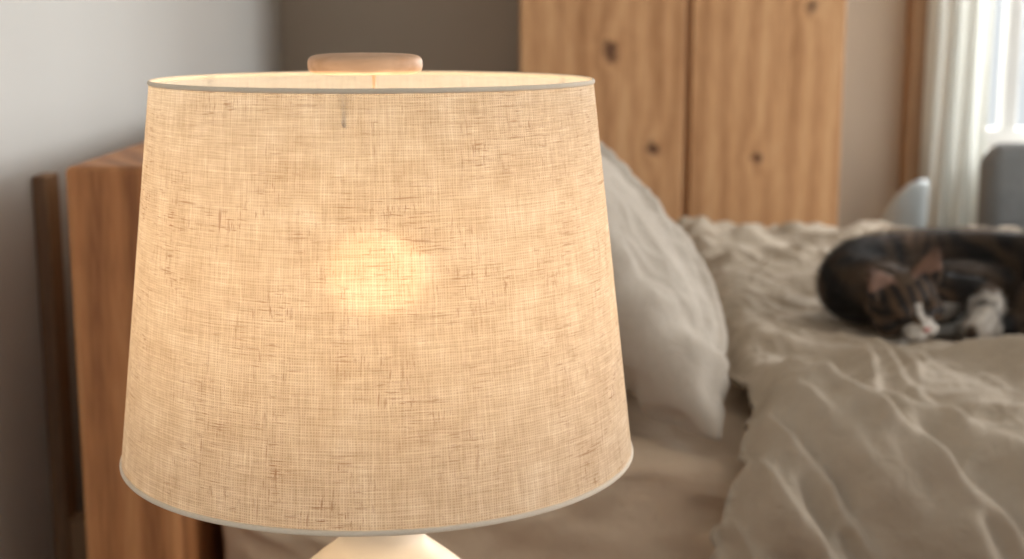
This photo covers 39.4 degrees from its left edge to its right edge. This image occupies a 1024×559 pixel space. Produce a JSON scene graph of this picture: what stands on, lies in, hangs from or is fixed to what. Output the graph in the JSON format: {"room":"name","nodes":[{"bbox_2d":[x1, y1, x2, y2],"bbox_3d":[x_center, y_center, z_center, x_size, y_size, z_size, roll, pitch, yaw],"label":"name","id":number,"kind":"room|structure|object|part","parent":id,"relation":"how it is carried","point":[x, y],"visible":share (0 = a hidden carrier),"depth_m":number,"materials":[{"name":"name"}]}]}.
{"room":"bedroom","nodes":[
{"label":"bedroom","id":0,"kind":"room"},
{"bbox_2d":[0,0,282,558],"bbox_3d":[-0.710,-0.323,1.273,0.120,2.500,5.820,0,10,0],"label":"wall","id":1,"kind":"structure","parent":0,"point":[75,74],"depth_m":2.04,"materials":[{"name":"paint"}]},
{"bbox_2d":[281,0,990,228],"bbox_3d":[1.325,-0.832,4.077,3.950,2.500,0.120,0,10,0],"label":"wall","id":2,"kind":"structure","parent":0,"point":[447,35],"depth_m":4.05,"materials":[{"name":"beige paint"}]},
{"bbox_2d":[898,0,928,191],"bbox_3d":[1.136,-0.694,4.016,0.048,2.250,0.050,0,10,0],"label":"trim","id":3,"kind":"structure","parent":2,"relation":"attached to","point":[917,10],"depth_m":4.03,"materials":[{"name":"brown wood"}]},
{"bbox_2d":[987,0,1023,146],"bbox_3d":[1.875,-1.052,4.027,1.150,1.350,0.060,0,10,0],"label":"window","id":4,"kind":"structure","parent":2,"relation":"in","point":[1006,131],"depth_m":4.09,"materials":[{"name":"paint"}]},
{"bbox_3d":[1.825,-1.843,3.766,1.650,0.020,0.130,0,10,0],"label":"curtain rod","id":5,"kind":"object","parent":2,"relation":"attached to","visible":0},
{"bbox_2d":[925,0,995,229],"bbox_3d":[1.244,-0.707,3.917,0.172,2.250,0.039,0,10,0],"label":"curtain","id":6,"kind":"object","parent":5,"relation":"hanging from","point":[965,30],"visible":0.56,"depth_m":3.96,"materials":[{"name":"white fabric"}]},
{"bbox_3d":[1.325,0.956,1.505,4.190,0.100,5.820,0,10,0],"label":"floor","id":7,"kind":"structure","parent":0,"visible":0},
{"bbox_2d":[32,142,224,558],"bbox_3d":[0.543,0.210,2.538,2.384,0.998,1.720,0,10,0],"label":"headboard","id":8,"kind":"object","parent":7,"relation":"on","point":[104,192],"visible":0.19,"depth_m":1.67,"materials":[{"name":"brown wood"}]},
{"bbox_2d":[222,380,752,558],"bbox_3d":[0.656,0.239,2.529,2.058,0.372,1.559,0,10,0],"label":"mattress","id":9,"kind":"object","parent":8,"relation":"on","point":[674,489],"visible":0.08,"depth_m":1.78,"materials":[{"name":"fabric"}]},
{"bbox_2d":[600,142,728,441],"bbox_3d":[0.132,-0.048,2.043,0.329,0.378,0.711,1,10,4],"label":"pillow","id":10,"kind":"object","parent":9,"relation":"on","point":[672,328],"visible":0.41,"depth_m":1.76,"materials":[{"name":"fabric"}]},
{"bbox_2d":[676,216,1023,558],"bbox_3d":[0.993,0.209,2.506,1.591,0.489,1.843,0,10,0],"label":"duvet","id":11,"kind":"object","parent":9,"relation":"on","point":[857,443],"visible":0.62,"depth_m":1.70,"materials":[{"name":"fabric"}]},
{"bbox_2d":[813,223,1023,344],"bbox_3d":[0.721,0.000,2.269,0.493,0.172,0.388,0,10,0],"label":"cat","id":12,"kind":"object","parent":11,"relation":"on","point":[914,282],"visible":1,"depth_m":2.19},
{"bbox_2d":[519,0,846,227],"bbox_3d":[0.412,-0.557,3.736,0.805,2.080,0.610,0,10,0],"label":"wardrobe","id":13,"kind":"object","parent":7,"relation":"on","point":[725,110],"visible":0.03,"depth_m":3.48,"materials":[{"name":"brown wood"}]},
{"bbox_3d":[0.219,-0.522,3.474,0.398,1.985,0.021,0,10,0],"label":"door","id":14,"kind":"part","parent":13,"relation":"part of","materials":[{"name":"brown wood"}]},
{"bbox_3d":[0.621,-0.522,3.474,0.369,1.985,0.021,0,10,0],"label":"door","id":15,"kind":"part","parent":13,"relation":"part of","materials":[{"name":"brown wood"}]},
{"bbox_2d":[881,179,928,228],"bbox_3d":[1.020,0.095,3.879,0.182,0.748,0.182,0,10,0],"label":"chair","id":16,"kind":"object","parent":7,"relation":"on","point":[908,208],"visible":0.12,"depth_m":3.75,"materials":[{"name":"white plastic"}]},
{"bbox_2d":[976,143,1023,229],"bbox_3d":[1.470,0.060,3.733,0.660,0.867,0.475,0,10,0],"label":"armchair","id":17,"kind":"object","parent":7,"relation":"on","point":[1001,174],"visible":0.15,"depth_m":3.45,"materials":[{"name":"grey fabric"}]},
{"bbox_3d":[-0.150,0.712,1.170,0.540,0.500,0.512,0,10,0],"label":"nightstand","id":18,"kind":"object","parent":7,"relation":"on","visible":0},
{"bbox_2d":[119,53,632,558],"bbox_3d":[-0.096,0.157,1.045,0.366,0.637,0.366,-8,13,-37],"label":"table lamp","id":19,"kind":"object","parent":18,"relation":"on","point":[374,308],"visible":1,"depth_m":0.87,"materials":[{"name":"fabric"}]},
{"bbox_3d":[-0.096,-0.138,0.991,0.306,0.003,0.306,0,10,0],"label":"trim","id":20,"kind":"part","parent":19,"relation":"part of","materials":[{"name":"fabric"}]},
{"bbox_3d":[-0.094,-0.029,0.974,0.267,0.231,0.235,0,10,0],"label":"shade frame","id":21,"kind":"part","parent":19,"relation":"part of","materials":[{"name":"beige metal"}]},
{"bbox_3d":[-0.096,0.120,1.038,0.366,0.004,0.366,-8,13,-37],"label":"trim","id":22,"kind":"part","parent":19,"relation":"part of","materials":[{"name":"fabric"}]}
]}

